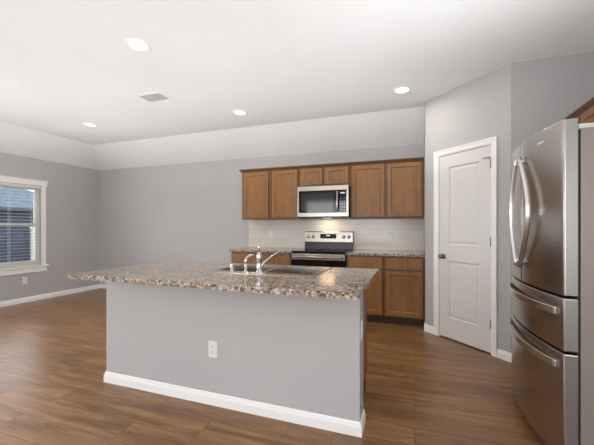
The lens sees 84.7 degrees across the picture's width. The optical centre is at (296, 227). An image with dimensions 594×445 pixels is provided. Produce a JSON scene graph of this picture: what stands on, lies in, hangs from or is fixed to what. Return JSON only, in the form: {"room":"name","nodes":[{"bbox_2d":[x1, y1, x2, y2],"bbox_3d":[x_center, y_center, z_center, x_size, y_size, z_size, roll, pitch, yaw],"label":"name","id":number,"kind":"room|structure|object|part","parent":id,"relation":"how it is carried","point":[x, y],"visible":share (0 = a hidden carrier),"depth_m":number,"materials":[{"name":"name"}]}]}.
{"room":"kitchen","nodes":[
{"label":"kitchen","id":0,"kind":"room"},
{"bbox_2d":[0,152,99,301],"bbox_3d":[-5.475,-0.189,2.885,0.120,2.852,8.360,0,0,20],"label":"wall","id":1,"kind":"structure","parent":0,"point":[72,192],"depth_m":5.97,"materials":[{"name":"grey paint"}]},
{"bbox_2d":[0,175,48,275],"bbox_3d":[-4.606,-0.030,5.203,0.145,1.565,1.130,0,0,20],"label":"window","id":2,"kind":"structure","parent":1,"relation":"in","point":[43,267],"depth_m":5.59,"materials":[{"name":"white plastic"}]},
{"bbox_3d":[-4.656,-0.360,5.221,0.024,0.645,0.860,0,0,20],"label":"sash","id":3,"kind":"part","parent":2,"relation":"part of","materials":[{"name":"white plastic"}]},
{"bbox_3d":[-4.633,0.257,5.213,0.024,0.670,0.860,0,0,20],"label":"sash","id":4,"kind":"part","parent":2,"relation":"part of","materials":[{"name":"white plastic"}]},
{"bbox_2d":[0,182,39,267],"bbox_3d":[-4.593,-0.043,5.198,0.058,1.347,0.906,0,0,20],"label":"window blinds","id":5,"kind":"object","parent":2,"relation":"attached to","point":[1,183],"visible":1,"depth_m":5.35,"materials":[{"name":"white plastic"}]},
{"bbox_3d":[-4.598,-0.695,5.200,0.044,0.043,0.906,0,0,20],"label":"head rail","id":6,"kind":"part","parent":5,"relation":"part of","materials":[{"name":"white plastic"}]},
{"bbox_3d":[-4.598,0.623,5.200,0.044,0.016,0.906,0,0,20],"label":"rail","id":7,"kind":"part","parent":5,"relation":"part of","materials":[{"name":"white plastic"}]},
{"bbox_3d":[-4.580,0.695,5.194,0.089,0.115,1.130,0,0,20],"label":"sill","id":8,"kind":"part","parent":2,"relation":"part of","materials":[{"name":"white paint"}]},
{"bbox_2d":[22,277,26,283],"bbox_3d":[-4.505,0.872,5.390,0.008,0.115,0.070,0,0,20],"label":"wall outlet","id":9,"kind":"object","parent":1,"relation":"attached to","point":[24,279],"visible":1,"depth_m":5.38,"materials":[{"name":"white plastic"}]},
{"bbox_2d":[0,284,105,306],"bbox_3d":[-3.796,1.196,2.281,3.449,0.083,8.120,0,0,20],"label":"baseboard","id":10,"kind":"structure","parent":1,"relation":"attached to","point":[76,290],"depth_m":5.75,"materials":[{"name":"white paint"}]},
{"bbox_2d":[106,281,362,421],"bbox_3d":[-0.555,0.799,2.350,2.027,0.876,0.150,0,0,20],"label":"wall","id":11,"kind":"structure","parent":0,"point":[304,353],"depth_m":2.20,"materials":[{"name":"grey paint"}]},
{"bbox_2d":[208,340,216,357],"bbox_3d":[-0.589,0.849,2.278,0.070,0.115,0.008,0,0,20],"label":"wall outlet","id":12,"kind":"object","parent":11,"relation":"attached to","point":[212,345],"visible":1,"depth_m":2.27,"materials":[{"name":"white plastic"}]},
{"bbox_2d":[104,371,365,437],"bbox_3d":[-0.558,1.196,2.343,2.055,0.083,0.164,0,0,20],"label":"baseboard","id":13,"kind":"structure","parent":11,"relation":"attached to","point":[325,422],"depth_m":2.18,"materials":[{"name":"white paint"}]},
{"bbox_2d":[361,319,362,339],"bbox_3d":[0.397,0.622,1.988,0.008,0.115,0.055,0,0,20],"label":"wall outlet","id":14,"kind":"object","parent":11,"relation":"attached to","point":[362,319],"visible":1,"depth_m":1.98,"materials":[{"name":"white plastic"}]},
{"bbox_2d":[100,144,423,283],"bbox_3d":[-0.434,-0.139,5.449,7.629,2.752,0.120,0,0,20],"label":"wall","id":15,"kind":"structure","parent":0,"point":[188,211],"depth_m":5.99,"materials":[{"name":"grey paint"}]},
{"bbox_2d":[242,169,305,219],"bbox_3d":[-0.372,-0.514,5.186,0.969,0.758,0.334,0,0,20],"label":"upper cabinet","id":16,"kind":"object","parent":15,"relation":"attached to","point":[266,195],"visible":0.94,"depth_m":5.04,"materials":[{"name":"brown wood"}]},
{"bbox_3d":[-0.649,-0.513,5.118,0.432,0.716,0.019,0,0,20],"label":"door","id":17,"kind":"part","parent":16,"relation":"part of","materials":[{"name":"brown wood"}]},
{"bbox_3d":[-0.193,-0.513,4.954,0.420,0.716,0.019,0,0,20],"label":"door","id":18,"kind":"part","parent":16,"relation":"part of","materials":[{"name":"brown wood"}]},
{"bbox_2d":[239,157,423,172],"bbox_3d":[0.428,-0.903,4.889,2.751,0.044,0.351,0,0,20],"label":"crown molding","id":19,"kind":"structure","parent":16,"relation":"attached to","point":[417,158],"depth_m":4.67,"materials":[{"name":"brown wood"}]},
{"bbox_2d":[300,166,349,186],"bbox_3d":[0.444,-0.750,4.892,0.758,0.285,0.334,0,0,20],"label":"upper cabinet","id":20,"kind":"object","parent":15,"relation":"attached to","point":[340,175],"visible":0.88,"depth_m":4.74,"materials":[{"name":"brown wood"}]},
{"bbox_3d":[0.211,-0.751,4.809,0.336,0.240,0.019,0,0,20],"label":"door","id":21,"kind":"part","parent":20,"relation":"part of","materials":[{"name":"brown wood"}]},
{"bbox_2d":[297,185,349,217],"bbox_3d":[0.421,-0.371,4.823,0.758,0.458,0.459,0,0,20],"label":"microwave","id":22,"kind":"object","parent":20,"relation":"attached to","point":[332,201],"visible":0.98,"depth_m":4.65,"materials":[{"name":"silver metal"}]},
{"bbox_3d":[0.296,-0.374,4.699,0.560,0.316,0.028,0,0,20],"label":"door","id":23,"kind":"part","parent":22,"relation":"part of","materials":[{"name":"black glass"}]},
{"bbox_3d":[0.565,-0.374,4.557,0.023,0.285,0.056,0,0,20],"label":"handle","id":24,"kind":"part","parent":22,"relation":"part of","materials":[{"name":"silver metal"}]},
{"bbox_3d":[0.569,-0.751,4.680,0.336,0.240,0.019,0,0,20],"label":"door","id":25,"kind":"part","parent":20,"relation":"part of","materials":[{"name":"brown wood"}]},
{"bbox_2d":[249,218,423,250],"bbox_3d":[0.484,0.096,5.051,2.761,0.458,0.008,0,0,20],"label":"backsplash","id":26,"kind":"structure","parent":15,"relation":"attached to","point":[407,233],"depth_m":4.91,"materials":[{"name":"white tile"}]},
{"bbox_2d":[350,161,423,218],"bbox_3d":[1.264,-0.514,4.597,0.977,0.758,0.334,0,0,20],"label":"upper cabinet","id":27,"kind":"object","parent":15,"relation":"attached to","point":[386,190],"visible":0.99,"depth_m":4.45,"materials":[{"name":"brown wood"}]},
{"bbox_3d":[0.986,-0.513,4.530,0.443,0.716,0.019,0,0,20],"label":"door","id":28,"kind":"part","parent":27,"relation":"part of","materials":[{"name":"brown wood"}]},
{"bbox_3d":[1.438,-0.513,4.367,0.437,0.716,0.019,0,0,20],"label":"door","id":29,"kind":"part","parent":27,"relation":"part of","materials":[{"name":"brown wood"}]},
{"bbox_2d":[0,288,546,444],"bbox_3d":[-1.830,1.287,1.573,7.869,0.100,8.360,0,0,20],"label":"floor","id":30,"kind":"structure","parent":0,"point":[423,387],"depth_m":2.33,"materials":[{"name":"brown wood"}]},
{"bbox_2d":[231,252,291,264],"bbox_3d":[-0.432,0.800,5.050,0.984,0.874,0.630,0,0,20],"label":"base cabinet","id":31,"kind":"object","parent":30,"relation":"on","point":[236,257],"visible":0.2,"depth_m":4.73,"materials":[{"name":"brown wood"}]},
{"bbox_3d":[-0.765,0.454,4.846,0.447,0.150,0.019,0,0,20],"label":"drawer","id":32,"kind":"part","parent":31,"relation":"part of","materials":[{"name":"brown wood"}]},
{"bbox_2d":[229,247,302,252],"bbox_3d":[-0.444,0.344,5.047,1.010,0.035,0.642,0,0,20],"label":"countertop","id":33,"kind":"structure","parent":31,"relation":"on","point":[246,249],"depth_m":4.89,"materials":[{"name":"stone"}]},
{"bbox_3d":[-0.305,0.454,4.680,0.447,0.150,0.019,0,0,20],"label":"drawer","id":34,"kind":"part","parent":31,"relation":"part of","materials":[{"name":"brown wood"}]},
{"bbox_2d":[292,231,353,267],"bbox_3d":[0.378,0.646,4.704,0.760,1.182,0.704,0,0,20],"label":"range","id":35,"kind":"object","parent":30,"relation":"on","point":[333,245],"visible":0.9,"depth_m":4.79,"materials":[{"name":"silver metal"}]},
{"bbox_2d":[293,256,340,258],"bbox_3d":[0.268,0.399,4.399,0.670,0.025,0.054,0,0,20],"label":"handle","id":36,"kind":"object","parent":35,"relation":"in","point":[294,257],"depth_m":4.40,"materials":[{"name":"silver metal"}]},
{"bbox_2d":[292,259,344,267],"bbox_3d":[0.283,0.732,4.440,0.752,0.580,0.030,0,0,20],"label":"oven","id":37,"kind":"object","parent":35,"relation":"in","point":[295,262],"depth_m":4.41,"materials":[{"name":"black glass"}]},
{"bbox_2d":[292,248,352,253],"bbox_3d":[0.376,0.330,4.699,0.760,0.023,0.569,0,0,20],"label":"cooktop","id":38,"kind":"object","parent":35,"relation":"in","point":[305,250],"depth_m":4.57,"materials":[{"name":"grey glass"}]},
{"bbox_3d":[0.485,0.136,5.003,0.758,0.161,0.070,0,0,20],"label":"control panel","id":39,"kind":"part","parent":35,"relation":"part of","materials":[{"name":"silver metal"}]},
{"bbox_2d":[363,290,366,394],"bbox_3d":[0.359,0.800,2.389,0.238,0.874,0.540,0,0,20],"label":"base cabinet","id":40,"kind":"object","parent":30,"relation":"on","point":[365,292],"visible":0.08,"depth_m":2.46,"materials":[{"name":"brown wood"}]},
{"bbox_2d":[346,255,424,325],"bbox_3d":[1.217,0.800,4.457,0.972,0.874,0.630,0,0,20],"label":"base cabinet","id":41,"kind":"object","parent":30,"relation":"on","point":[396,295],"visible":0.79,"depth_m":4.13,"materials":[{"name":"brown wood"}]},
{"bbox_3d":[0.886,0.454,4.251,0.441,0.150,0.019,0,0,20],"label":"drawer","id":42,"kind":"part","parent":41,"relation":"part of","materials":[{"name":"brown wood"}]},
{"bbox_3d":[0.886,0.831,4.251,0.441,0.572,0.019,0,0,20],"label":"door","id":43,"kind":"part","parent":41,"relation":"part of","materials":[{"name":"brown wood"}]},
{"bbox_2d":[346,249,424,256],"bbox_3d":[1.214,0.344,4.450,0.976,0.035,0.642,0,0,20],"label":"countertop","id":44,"kind":"structure","parent":41,"relation":"on","point":[399,253],"depth_m":4.27,"materials":[{"name":"stone"}]},
{"bbox_3d":[1.340,0.454,4.088,0.441,0.150,0.019,0,0,20],"label":"drawer","id":45,"kind":"part","parent":41,"relation":"part of","materials":[{"name":"brown wood"}]},
{"bbox_3d":[1.340,0.831,4.088,0.441,0.572,0.019,0,0,20],"label":"door","id":46,"kind":"part","parent":41,"relation":"part of","materials":[{"name":"brown wood"}]},
{"bbox_2d":[509,118,593,444],"bbox_3d":[1.801,0.349,1.918,0.901,1.775,0.912,0,0,20],"label":"refrigerator","id":47,"kind":"object","parent":30,"relation":"on","point":[551,201],"visible":1,"depth_m":1.68,"materials":[{"name":"silver metal"}]},
{"bbox_3d":[1.425,-0.098,2.127,0.041,0.687,0.097,0,0,11],"label":"handle","id":48,"kind":"part","parent":47,"relation":"part of","materials":[{"name":"silver metal"}]},
{"bbox_3d":[1.551,-0.101,2.251,0.116,0.875,0.454,0,0,20],"label":"door","id":49,"kind":"part","parent":47,"relation":"part of","materials":[{"name":"silver metal"}]},
{"bbox_3d":[1.365,-0.098,1.952,0.043,0.693,0.189,0,0,20],"label":"handle","id":50,"kind":"part","parent":47,"relation":"part of","materials":[{"name":"silver metal"}]},
{"bbox_3d":[1.474,0.893,2.036,0.116,0.537,0.910,0,0,20],"label":"drawer","id":51,"kind":"part","parent":47,"relation":"part of","materials":[{"name":"silver metal"}]},
{"bbox_3d":[1.474,0.481,2.036,0.116,0.262,0.910,0,0,20],"label":"drawer","id":52,"kind":"part","parent":47,"relation":"part of","materials":[{"name":"silver metal"}]},
{"bbox_3d":[1.397,-0.101,1.821,0.116,0.875,0.454,0,0,20],"label":"door","id":53,"kind":"part","parent":47,"relation":"part of","materials":[{"name":"silver metal"}]},
{"bbox_3d":[-0.182,0.800,2.584,0.904,0.874,0.539,0,0,20],"label":"base cabinet","id":54,"kind":"object","parent":30,"relation":"on","visible":0},
{"bbox_2d":[68,260,378,299],"bbox_3d":[-0.487,0.344,2.448,2.052,0.032,1.033,0,0,20],"label":"countertop","id":55,"kind":"structure","parent":54,"relation":"on","point":[336,282],"depth_m":2.11,"materials":[{"name":"stone"}]},
{"bbox_2d":[251,245,282,273],"bbox_3d":[-0.201,0.222,2.418,0.124,0.204,0.276,0,0,40],"label":"kitchen faucet","id":56,"kind":"object","parent":55,"relation":"on","point":[260,263],"visible":1,"depth_m":2.32,"materials":[{"name":"silver metal"}]},
{"bbox_2d":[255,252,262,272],"bbox_3d":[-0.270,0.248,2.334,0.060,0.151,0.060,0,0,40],"label":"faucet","id":57,"kind":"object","parent":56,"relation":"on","point":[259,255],"depth_m":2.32,"materials":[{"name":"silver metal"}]},
{"bbox_3d":[-0.190,0.230,2.431,0.025,0.109,0.242,0,0,40],"label":"spout","id":58,"kind":"part","parent":56,"relation":"part of","materials":[{"name":"silver metal"}]},
{"bbox_2d":[206,264,331,277],"bbox_3d":[-0.196,0.378,2.547,0.838,0.226,0.548,0,0,20],"label":"sink","id":59,"kind":"object","parent":55,"relation":"in","point":[277,270],"depth_m":2.67,"materials":[{"name":"silver metal"}]},
{"bbox_3d":[-0.478,0.294,2.399,0.038,0.059,0.038,0,0,20],"label":"air gap cap","id":60,"kind":"part","parent":59,"relation":"part of","materials":[{"name":"silver metal"}]},
{"bbox_2d":[243,254,254,272],"bbox_3d":[-0.355,0.258,2.385,0.093,0.131,0.048,0,0,-35],"label":"sprayer","id":61,"kind":"object","parent":59,"relation":"on","point":[249,255],"visible":1,"depth_m":2.36,"materials":[{"name":"silver metal"}]},
{"bbox_2d":[0,0,593,169],"bbox_3d":[-1.830,-1.421,1.573,7.869,0.488,8.360,0,0,20],"label":"ceiling","id":62,"kind":"structure","parent":0,"point":[308,76],"depth_m":3.04,"materials":[{"name":"white paint"}]},
{"bbox_2d":[82,122,97,126],"bbox_3d":[-3.036,-1.510,4.778,0.196,0.010,0.196,0,0,20],"label":"recessed light","id":63,"kind":"object","parent":62,"relation":"in","point":[84,123],"visible":1,"depth_m":4.76,"materials":[{"name":"white glass"}]},
{"bbox_2d":[125,38,150,51],"bbox_3d":[-1.317,-1.510,2.700,0.196,0.010,0.196,0,0,20],"label":"recessed light","id":64,"kind":"object","parent":62,"relation":"in","point":[135,44],"visible":1,"depth_m":2.69,"materials":[{"name":"white glass"}]},
{"bbox_2d":[136,92,172,102],"bbox_3d":[-1.656,-1.510,3.785,0.330,0.010,0.230,0,0,20],"label":"ceiling vent","id":65,"kind":"object","parent":62,"relation":"in","point":[153,97],"visible":1,"depth_m":3.78,"materials":[{"name":"white metal"}]},
{"bbox_2d":[232,110,246,115],"bbox_3d":[-0.750,-1.510,4.280,0.196,0.010,0.196,0,0,20],"label":"recessed light","id":66,"kind":"object","parent":62,"relation":"in","point":[236,112],"visible":1,"depth_m":4.27,"materials":[{"name":"white glass"}]},
{"bbox_2d":[393,86,410,93],"bbox_3d":[1.155,-1.510,3.582,0.196,0.010,0.196,0,0,20],"label":"recessed light","id":67,"kind":"object","parent":62,"relation":"in","point":[403,89],"visible":1,"depth_m":3.58,"materials":[{"name":"white glass"}]},
{"bbox_2d":[424,120,424,252],"bbox_3d":[1.728,-0.139,4.253,0.120,2.752,0.667,0,0,20],"label":"wall","id":68,"kind":"structure","parent":0,"point":[424,120],"depth_m":4.23,"materials":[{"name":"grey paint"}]},
{"bbox_2d":[425,64,510,352],"bbox_3d":[1.810,-0.139,3.482,0.120,2.752,1.008,0,0,-25],"label":"wall","id":69,"kind":"structure","parent":0,"point":[478,109],"depth_m":3.30,"materials":[{"name":"grey paint"}]},
{"bbox_2d":[424,322,433,333],"bbox_3d":[1.560,1.196,3.888,0.060,0.083,0.238,0,0,-8],"label":"baseboard","id":70,"kind":"structure","parent":69,"relation":"attached to","point":[427,328],"depth_m":3.85,"materials":[{"name":"white paint"}]},
{"bbox_2d":[434,136,497,356],"bbox_3d":[1.785,0.181,3.462,0.182,2.112,0.743,0,0,-25],"label":"door","id":71,"kind":"structure","parent":69,"relation":"in","point":[466,175],"depth_m":3.42,"materials":[{"name":"white paint"}]},
{"bbox_3d":[1.625,0.322,3.665,0.066,0.062,0.062,0,0,-25],"label":"knob","id":72,"kind":"part","parent":71,"relation":"part of","materials":[{"name":"silver metal"}]},
{"bbox_2d":[497,349,511,362],"bbox_3d":[2.256,1.196,2.896,0.834,0.083,0.098,0,0,26],"label":"baseboard","id":73,"kind":"structure","parent":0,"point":[501,354],"depth_m":3.04,"materials":[{"name":"white paint"}]},
{"bbox_2d":[511,51,593,352],"bbox_3d":[2.331,-0.139,2.934,0.722,2.752,0.120,0,0,20],"label":"wall","id":74,"kind":"structure","parent":0,"point":[544,92],"depth_m":2.91,"materials":[{"name":"grey paint"}]},
{"bbox_3d":[1.816,-0.189,0.260,0.120,2.852,8.360,0,0,20],"label":"wall","id":75,"kind":"structure","parent":0,"visible":0},
{"bbox_2d":[577,106,593,123],"bbox_3d":[2.365,-0.743,2.480,0.350,0.300,0.704,0,0,20],"label":"upper cabinet","id":76,"kind":"object","parent":75,"relation":"attached to","point":[588,116],"visible":0.25,"depth_m":2.43,"materials":[{"name":"brown wood"}]},
{"bbox_3d":[2.106,-0.743,1.761,0.350,0.300,0.818,0,0,20],"label":"upper cabinet","id":77,"kind":"object","parent":75,"relation":"attached to","visible":0},
{"bbox_2d":[564,97,593,118],"bbox_3d":[2.212,-0.903,2.079,0.367,0.044,1.565,0,0,20],"label":"crown molding","id":78,"kind":"structure","parent":77,"relation":"on","point":[589,104],"depth_m":2.49,"materials":[{"name":"brown wood"}]},
{"label":"outside","id":79,"kind":"structure","parent":0,"visible":0},
{"bbox_3d":[-19.104,1.437,15.381,33.631,0.100,44.000,0,0,20],"label":"ground","id":80,"kind":"structure","parent":79,"visible":0},
{"bbox_2d":[0,187,32,227],"bbox_3d":[-18.038,-0.613,20.630,7.880,4.000,7.800,0,0,20],"label":"neighbouring house","id":81,"kind":"structure","parent":80,"relation":"on","point":[26,214],"depth_m":18.16,"materials":[{"name":"blue stone"}]},
{"bbox_2d":[0,227,33,262],"bbox_3d":[-7.322,0.677,9.053,0.112,1.420,10.075,0,0,20],"label":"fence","id":82,"kind":"object","parent":80,"relation":"on","point":[23,237],"visible":0.09,"depth_m":8.69,"materials":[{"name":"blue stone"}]},
{"bbox_3d":[-7.323,0.677,9.014,0.087,1.420,0.100,0,0,20],"label":"fence post","id":83,"kind":"part","parent":82,"relation":"part of","materials":[{"name":"white plastic"}]}
]}

